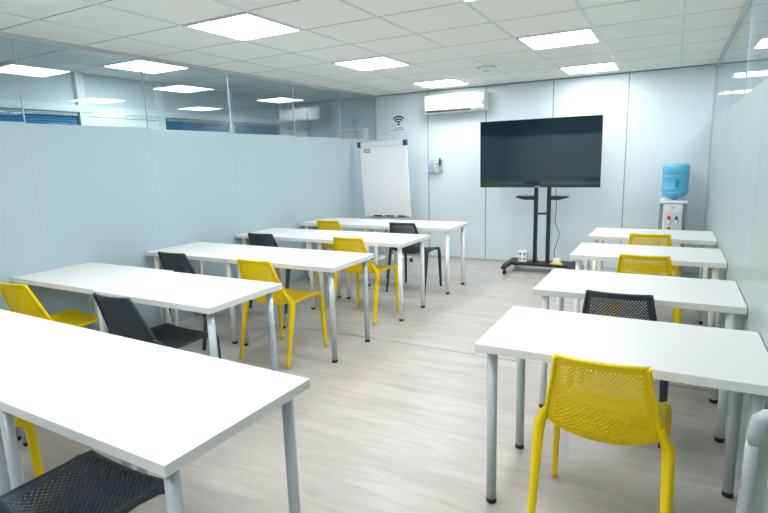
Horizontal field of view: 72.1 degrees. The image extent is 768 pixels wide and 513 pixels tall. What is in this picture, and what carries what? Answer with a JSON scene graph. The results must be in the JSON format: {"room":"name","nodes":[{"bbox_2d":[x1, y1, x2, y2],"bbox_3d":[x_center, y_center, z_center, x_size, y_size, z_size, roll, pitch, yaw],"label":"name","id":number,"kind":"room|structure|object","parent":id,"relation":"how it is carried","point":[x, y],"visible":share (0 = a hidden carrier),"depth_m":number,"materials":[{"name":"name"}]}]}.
{"room":"classroom","nodes":[
{"label":"classroom","id":0,"kind":"room"},
{"bbox_2d":[0,63,311,136],"bbox_3d":[-3.316,-0.544,4.983,0.155,2.417,8.818,4,12,28],"label":"wall","id":1,"kind":"structure","parent":0,"point":[42,89],"depth_m":5.79,"materials":[{"name":"paint"}]},
{"bbox_2d":[0,108,77,124],"bbox_3d":[-3.245,-0.804,4.979,0.049,1.126,0.886,4,12,28],"label":"window","id":2,"kind":"structure","parent":1,"relation":"in","point":[9,115],"depth_m":4.94,"materials":[{"name":"blue glass"}]},
{"bbox_2d":[88,113,158,128],"bbox_3d":[-2.760,-0.539,5.873,0.088,2.008,0.856,4,12,28],"label":"window","id":3,"kind":"structure","parent":1,"relation":"in","point":[95,119],"depth_m":5.67,"materials":[{"name":"white glass"}]},
{"bbox_2d":[165,118,228,131],"bbox_3d":[-2.302,-1.151,6.685,0.049,1.126,1.026,4,12,28],"label":"window","id":4,"kind":"structure","parent":1,"relation":"in","point":[171,124],"depth_m":6.55,"materials":[{"name":"blue glass"}]},
{"bbox_2d":[234,122,278,134],"bbox_3d":[-1.792,-1.338,7.607,0.049,1.126,0.946,4,12,28],"label":"window","id":5,"kind":"structure","parent":1,"relation":"in","point":[240,128],"depth_m":7.48,"materials":[{"name":"blue glass"}]},
{"bbox_2d":[283,125,307,136],"bbox_3d":[-1.364,-1.060,8.443,0.044,2.008,0.620,4,12,28],"label":"door","id":6,"kind":"structure","parent":1,"relation":"in","point":[300,131],"depth_m":8.29,"materials":[{"name":"beige paint"}]},
{"bbox_2d":[0,31,380,330],"bbox_3d":[-2.261,-0.470,4.414,0.045,2.417,8.816,4,12,29],"label":"wall","id":7,"kind":"structure","parent":0,"point":[70,195],"depth_m":4.70,"materials":[{"name":"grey glass"}]},
{"bbox_2d":[0,0,745,101],"bbox_3d":[1.128,-2.069,5.572,7.220,0.100,14.800,4,12,28],"label":"ceiling","id":8,"kind":"structure","parent":0,"point":[640,34],"depth_m":4.15,"materials":[{"name":"tile"}]},
{"bbox_2d":[101,60,189,73],"bbox_3d":[-2.253,-1.811,5.033,0.580,0.008,0.580,4,12,28],"label":"recessed light","id":9,"kind":"object","parent":8,"relation":"in","point":[131,65],"visible":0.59,"depth_m":5.03,"materials":[{"name":"white plastic"}]},
{"bbox_2d":[183,12,303,40],"bbox_3d":[-0.974,-1.601,3.695,0.580,0.008,0.580,4,12,28],"label":"recessed light","id":10,"kind":"object","parent":8,"relation":"in","point":[246,26],"visible":1,"depth_m":3.66,"materials":[{"name":"white plastic"}]},
{"bbox_2d":[0,0,686,93],"bbox_3d":[-0.274,-1.514,3.104,3.622,0.003,8.818,4,12,28],"label":"trim","id":11,"kind":"structure","parent":8,"relation":"attached to","point":[577,3],"depth_m":4.01,"materials":[{"name":"white metal"}]},
{"bbox_2d":[332,56,410,70],"bbox_3d":[-0.116,-1.915,5.246,0.580,0.008,0.580,4,12,28],"label":"recessed light","id":12,"kind":"object","parent":8,"relation":"in","point":[380,62],"visible":1,"depth_m":5.22,"materials":[{"name":"white plastic"}]},
{"bbox_2d":[411,79,469,87],"bbox_3d":[0.741,-2.230,6.797,0.580,0.008,0.580,4,12,28],"label":"recessed light","id":13,"kind":"object","parent":8,"relation":"in","point":[446,82],"visible":1,"depth_m":6.77,"materials":[{"name":"white plastic"}]},
{"bbox_2d":[478,66,495,71],"bbox_3d":[1.106,-2.009,5.665,0.200,0.050,0.200,4,12,28],"label":"smoke detector","id":14,"kind":"object","parent":8,"relation":"attached to","point":[482,68],"visible":1,"depth_m":5.61,"materials":[{"name":"white plastic"}]},
{"bbox_2d":[516,28,600,49],"bbox_3d":[1.465,-1.805,4.394,0.580,0.008,0.580,4,12,28],"label":"recessed light","id":15,"kind":"object","parent":8,"relation":"in","point":[587,35],"visible":1,"depth_m":4.36,"materials":[{"name":"white plastic"}]},
{"bbox_2d":[559,62,619,74],"bbox_3d":[2.323,-2.119,5.945,0.580,0.008,0.580,4,12,28],"label":"recessed light","id":16,"kind":"object","parent":8,"relation":"in","point":[608,66],"visible":1,"depth_m":5.91,"materials":[{"name":"white plastic"}]},
{"bbox_2d":[1,254,767,512],"bbox_3d":[1.203,0.405,6.032,7.220,0.100,14.800,4,12,28],"label":"floor","id":17,"kind":"structure","parent":0,"point":[385,427],"depth_m":2.92,"materials":[{"name":"beige wood"}]},
{"bbox_2d":[0,309,21,440],"bbox_3d":[-2.570,0.678,2.898,1.000,0.734,0.600,4,12,30],"label":"desk","id":18,"kind":"object","parent":17,"relation":"on","point":[2,312],"visible":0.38,"depth_m":2.93,"materials":[{"name":"white laminate"}]},
{"bbox_2d":[0,416,48,503],"bbox_3d":[-1.804,0.771,2.103,0.492,0.804,0.564,4,12,28],"label":"chair","id":19,"kind":"object","parent":17,"relation":"on","point":[30,431],"visible":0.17,"depth_m":2.22,"materials":[{"name":"yellow plastic"}]},
{"bbox_2d":[0,282,98,326],"bbox_3d":[-2.201,0.510,3.570,0.492,0.804,0.564,3,12,25],"label":"chair","id":20,"kind":"object","parent":17,"relation":"on","point":[19,298],"visible":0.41,"depth_m":3.33,"materials":[{"name":"yellow plastic"}]},
{"bbox_2d":[0,312,131,505],"bbox_3d":[-1.701,0.744,2.404,1.000,0.734,0.600,4,12,30],"label":"desk","id":21,"kind":"object","parent":17,"relation":"on","point":[28,343],"visible":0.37,"depth_m":2.30,"materials":[{"name":"white laminate"}]},
{"bbox_2d":[0,450,164,512],"bbox_3d":[-1.013,0.836,1.626,0.492,0.804,0.564,4,12,28],"label":"chair","id":22,"kind":"object","parent":17,"relation":"on","point":[109,486],"visible":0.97,"depth_m":1.73,"materials":[{"name":"black plastic"}]},
{"bbox_2d":[11,262,173,332],"bbox_3d":[-2.075,0.486,3.846,0.968,0.734,0.600,4,12,28],"label":"desk","id":23,"kind":"object","parent":17,"relation":"on","point":[88,277],"visible":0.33,"depth_m":3.72,"materials":[{"name":"white laminate"}]},
{"bbox_2d":[0,338,309,512],"bbox_3d":[-0.833,0.809,1.911,1.000,0.734,0.600,4,12,30],"label":"desk","id":24,"kind":"object","parent":17,"relation":"on","point":[157,409],"visible":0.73,"depth_m":1.75,"materials":[{"name":"white laminate"}]},
{"bbox_2d":[92,293,221,358],"bbox_3d":[-1.357,0.560,3.159,0.492,0.804,0.564,4,12,28],"label":"chair","id":25,"kind":"object","parent":17,"relation":"on","point":[121,317],"visible":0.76,"depth_m":2.95,"materials":[{"name":"black plastic"}]},
{"bbox_2d":[158,251,207,349],"bbox_3d":[-1.571,0.317,4.505,0.492,0.804,0.564,4,12,28],"label":"chair","id":26,"kind":"object","parent":17,"relation":"on","point":[176,262],"visible":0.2,"depth_m":4.24,"materials":[{"name":"black plastic"}]},
{"bbox_2d":[92,272,281,371],"bbox_3d":[-1.217,0.551,3.358,1.008,0.734,0.600,4,12,28],"label":"desk","id":27,"kind":"object","parent":17,"relation":"on","point":[208,295],"visible":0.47,"depth_m":3.21,"materials":[{"name":"white laminate"}]},
{"bbox_2d":[146,242,275,343],"bbox_3d":[-1.527,0.298,4.770,0.990,0.734,0.600,4,12,28],"label":"desk","id":28,"kind":"object","parent":17,"relation":"on","point":[199,251],"visible":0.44,"depth_m":4.63,"materials":[{"name":"white laminate"}]},
{"bbox_2d":[248,233,314,312],"bbox_3d":[-1.091,0.121,5.476,0.492,0.804,0.564,4,12,28],"label":"chair","id":29,"kind":"object","parent":17,"relation":"on","point":[255,239],"visible":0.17,"depth_m":5.23,"materials":[{"name":"black plastic"}]},
{"bbox_2d":[237,258,327,368],"bbox_3d":[-0.809,0.373,4.078,0.492,0.804,0.564,4,12,28],"label":"chair","id":30,"kind":"object","parent":17,"relation":"on","point":[249,269],"visible":0.74,"depth_m":3.87,"materials":[{"name":"yellow plastic"}]},
{"bbox_2d":[236,228,340,309],"bbox_3d":[-0.994,0.106,5.713,0.980,0.734,0.600,4,12,28],"label":"desk","id":31,"kind":"object","parent":17,"relation":"on","point":[282,234],"visible":0.59,"depth_m":5.57,"materials":[{"name":"white laminate"}]},
{"bbox_2d":[228,247,373,362],"bbox_3d":[-0.650,0.359,4.297,1.000,0.734,0.600,4,12,28],"label":"desk","id":32,"kind":"object","parent":17,"relation":"on","point":[330,262],"visible":0.81,"depth_m":4.17,"materials":[{"name":"white laminate"}]},
{"bbox_2d":[315,220,350,284],"bbox_3d":[-0.527,-0.071,6.414,0.492,0.804,0.564,4,12,28],"label":"chair","id":33,"kind":"object","parent":17,"relation":"on","point":[321,224],"visible":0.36,"depth_m":6.17,"materials":[{"name":"yellow plastic"}]},
{"bbox_2d":[300,217,391,285],"bbox_3d":[-0.458,-0.079,6.620,0.980,0.734,0.600,4,12,28],"label":"desk","id":34,"kind":"object","parent":17,"relation":"on","point":[344,222],"visible":0.48,"depth_m":6.51,"materials":[{"name":"white laminate"}]},
{"bbox_2d":[333,237,398,324],"bbox_3d":[-0.198,0.177,5.029,0.492,0.804,0.564,4,12,28],"label":"chair","id":35,"kind":"object","parent":17,"relation":"on","point":[357,245],"visible":0.73,"depth_m":4.81,"materials":[{"name":"yellow plastic"}]},
{"bbox_2d":[311,231,429,321],"bbox_3d":[-0.122,0.167,5.243,1.000,0.734,0.600,4,12,28],"label":"desk","id":36,"kind":"object","parent":17,"relation":"on","point":[397,240],"visible":0.87,"depth_m":5.15,"materials":[{"name":"white laminate"}]},
{"bbox_2d":[357,139,412,266],"bbox_3d":[0.056,-0.753,7.441,0.663,1.727,0.680,-6,11,-23],"label":"flip chart","id":37,"kind":"object","parent":17,"relation":"on","point":[384,164],"visible":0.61,"depth_m":7.36,"materials":[{"name":"plastic"}]},
{"bbox_2d":[369,216,409,217],"bbox_3d":[0.072,-0.559,7.451,0.640,0.024,0.049,4,12,28],"label":"tray","id":38,"kind":"object","parent":37,"relation":"on","point":[369,216],"depth_m":7.44,"materials":[{"name":"grey metal"}]},
{"bbox_2d":[386,222,441,293],"bbox_3d":[0.326,-0.015,5.977,0.492,0.804,0.564,4,12,28],"label":"chair","id":39,"kind":"object","parent":17,"relation":"on","point":[409,249],"visible":0.62,"depth_m":5.79,"materials":[{"name":"black plastic"}]},
{"bbox_2d":[369,220,468,293],"bbox_3d":[0.414,-0.018,6.150,1.000,0.734,0.600,4,12,28],"label":"desk","id":40,"kind":"object","parent":17,"relation":"on","point":[445,226],"visible":0.62,"depth_m":6.02,"materials":[{"name":"white laminate"}]},
{"bbox_2d":[214,313,718,392],"bbox_3d":[0.172,0.708,4.294,4.356,0.002,0.012,4,12,28],"label":"trim","id":41,"kind":"structure","parent":17,"relation":"attached to","point":[214,313],"depth_m":4.15,"materials":[{"name":"grey metal"}]},
{"bbox_2d":[501,187,575,273],"bbox_3d":[1.969,-0.596,6.578,0.830,1.620,0.661,4,12,28],"label":"tv stand","id":42,"kind":"object","parent":17,"relation":"on","point":[514,260],"depth_m":6.63,"materials":[{"name":"black metal"}]},
{"bbox_2d":[518,250,527,261],"bbox_3d":[1.790,-0.008,6.784,0.110,0.145,0.102,4,12,28],"label":"tower","id":43,"kind":"object","parent":42,"relation":"on","point":[522,254],"visible":1,"depth_m":6.75,"materials":[{"name":"white plastic"}]},
{"bbox_2d":[516,195,533,199],"bbox_3d":[1.789,-0.744,6.659,0.210,0.043,0.160,4,12,28],"label":"shelf","id":44,"kind":"object","parent":42,"relation":"attached to","point":[525,197],"depth_m":6.59,"materials":[{"name":"black metal"}]},
{"bbox_2d":[480,115,602,186],"bbox_3d":[1.878,-1.255,6.419,1.444,0.820,0.060,4,13,28],"label":"television","id":45,"kind":"object","parent":42,"relation":"attached to","point":[558,151],"visible":1,"depth_m":6.37,"materials":[{"name":"glass"}]},
{"bbox_2d":[554,200,559,257],"bbox_3d":[2.227,-0.355,6.774,0.070,1.040,0.017,4,12,28],"label":"power cable","id":46,"kind":"object","parent":42,"relation":"hanging from","point":[556,200],"visible":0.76,"depth_m":6.76,"materials":[{"name":"plastic"}]},
{"bbox_2d":[553,258,561,262],"bbox_3d":[2.178,0.054,6.629,0.095,0.058,0.080,4,12,28],"label":"box","id":47,"kind":"object","parent":42,"relation":"on","point":[555,260],"visible":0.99,"depth_m":6.60,"materials":[{"name":"plastic"}]},
{"bbox_2d":[549,196,568,199],"bbox_3d":[2.150,-0.719,6.465,0.210,0.043,0.160,4,12,28],"label":"shelf","id":48,"kind":"object","parent":42,"relation":"attached to","point":[550,197],"depth_m":6.40,"materials":[{"name":"black metal"}]},
{"bbox_2d":[527,353,675,512],"bbox_3d":[0.858,0.698,2.061,0.492,0.804,0.564,4,12,28],"label":"chair","id":49,"kind":"object","parent":17,"relation":"on","point":[603,417],"visible":1,"depth_m":1.84,"materials":[{"name":"yellow plastic"}]},
{"bbox_2d":[567,290,668,447],"bbox_3d":[1.296,0.528,2.904,0.492,0.804,0.564,4,12,28],"label":"chair","id":50,"kind":"object","parent":17,"relation":"on","point":[648,300],"visible":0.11,"depth_m":2.63,"materials":[{"name":"black plastic"}]},
{"bbox_2d":[475,306,767,512],"bbox_3d":[0.971,0.695,2.233,1.020,0.734,0.600,4,12,28],"label":"desk","id":51,"kind":"object","parent":17,"relation":"on","point":[736,361],"visible":0.96,"depth_m":2.14,"materials":[{"name":"white laminate"}]},
{"bbox_2d":[533,268,746,442],"bbox_3d":[1.444,0.523,3.079,1.010,0.734,0.600,4,12,28],"label":"desk","id":52,"kind":"object","parent":17,"relation":"on","point":[723,297],"visible":0.73,"depth_m":2.94,"materials":[{"name":"white laminate"}]},
{"bbox_2d":[604,254,681,323],"bbox_3d":[1.877,0.339,3.821,0.492,0.804,0.564,4,12,28],"label":"chair","id":53,"kind":"object","parent":17,"relation":"on","point":[677,311],"visible":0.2,"depth_m":3.56,"materials":[{"name":"yellow plastic"}]},
{"bbox_2d":[615,233,679,322],"bbox_3d":[2.364,0.159,4.711,0.492,0.804,0.564,4,12,28],"label":"chair","id":54,"kind":"object","parent":17,"relation":"on","point":[640,238],"visible":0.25,"depth_m":4.46,"materials":[{"name":"yellow plastic"}]},
{"bbox_2d":[569,243,726,326],"bbox_3d":[1.989,0.325,4.055,1.000,0.734,0.600,4,12,28],"label":"desk","id":55,"kind":"object","parent":17,"relation":"on","point":[713,259],"visible":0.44,"depth_m":3.94,"materials":[{"name":"white laminate"}]},
{"bbox_2d":[588,228,716,323],"bbox_3d":[2.466,0.150,4.917,1.000,0.734,0.600,4,12,28],"label":"desk","id":56,"kind":"object","parent":17,"relation":"on","point":[706,238],"visible":0.58,"depth_m":4.80,"materials":[{"name":"white laminate"}]},
{"bbox_2d":[655,198,687,276],"bbox_3d":[3.324,-0.196,6.110,0.284,0.925,0.345,4,12,28],"label":"water cooler","id":57,"kind":"object","parent":17,"relation":"on","point":[672,213],"visible":0.56,"depth_m":5.97,"materials":[{"name":"white plastic"}]},
{"bbox_2d":[661,164,689,199],"bbox_3d":[3.318,-0.852,6.003,0.274,0.401,0.280,4,12,28],"label":"water bottle","id":58,"kind":"object","parent":57,"relation":"on","point":[675,177],"visible":1,"depth_m":5.90,"materials":[{"name":"blue plastic"}]},
{"bbox_2d":[736,409,767,512],"bbox_3d":[1.251,0.806,1.294,0.617,0.845,0.591,4,12,28],"label":"armchair","id":59,"kind":"object","parent":17,"relation":"on","point":[758,423],"visible":1,"depth_m":1.62,"materials":[{"name":"grey plastic"}]},
{"bbox_2d":[308,65,715,271],"bbox_3d":[1.308,-1.149,7.478,5.644,2.417,0.102,4,12,28],"label":"wall","id":60,"kind":"structure","parent":0,"point":[652,120],"depth_m":6.92,"materials":[{"name":"white paint"}]},
{"bbox_2d":[336,128,368,139],"bbox_3d":[-0.484,-1.679,8.207,0.480,0.600,0.163,4,12,28],"label":"upper cabinet","id":61,"kind":"object","parent":60,"relation":"attached to","point":[354,133],"visible":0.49,"depth_m":8.08,"materials":[{"name":"beige paint"}]},
{"bbox_2d":[390,116,407,131],"bbox_3d":[0.219,-1.980,7.852,0.295,0.228,0.002,4,12,28],"label":"sign","id":62,"kind":"object","parent":60,"relation":"attached to","point":[402,128],"visible":1,"depth_m":7.86,"materials":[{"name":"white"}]},
{"bbox_2d":[424,91,487,114],"bbox_3d":[0.993,-2.116,7.279,0.860,0.253,0.205,4,12,28],"label":"air conditioner","id":63,"kind":"object","parent":60,"relation":"attached to","point":[476,101],"visible":1,"depth_m":7.18,"materials":[{"name":"white plastic"}]},
{"bbox_2d":[381,252,698,274],"bbox_3d":[1.865,0.071,7.353,4.356,0.032,0.012,4,12,28],"label":"baseboard","id":64,"kind":"structure","parent":60,"relation":"attached to","point":[453,257],"depth_m":7.56,"materials":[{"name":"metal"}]},
{"bbox_2d":[376,63,715,96],"bbox_3d":[1.794,-2.280,6.915,4.356,0.016,0.012,4,12,28],"label":"trim","id":65,"kind":"structure","parent":60,"relation":"attached to","point":[715,63],"depth_m":6.68,"materials":[{"name":"white metal"}]},
{"bbox_3d":[0.749,-1.310,7.660,0.200,0.180,0.062,4,12,28],"label":"wall holder","id":66,"kind":"object","parent":60,"relation":"attached to","visible":0},
{"bbox_2d":[434,161,437,171],"bbox_3d":[0.754,-1.302,7.660,0.056,0.155,0.024,4,12,28],"label":"remote control","id":67,"kind":"object","parent":66,"relation":"in","point":[436,162],"visible":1,"depth_m":7.65,"materials":[{"name":"white plastic"}]},
{"bbox_2d":[699,0,767,512],"bbox_3d":[2.545,-0.519,3.895,0.036,2.417,5.118,4,12,28],"label":"wall","id":68,"kind":"structure","parent":0,"point":[736,202],"depth_m":3.00,"materials":[{"name":"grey glass"}]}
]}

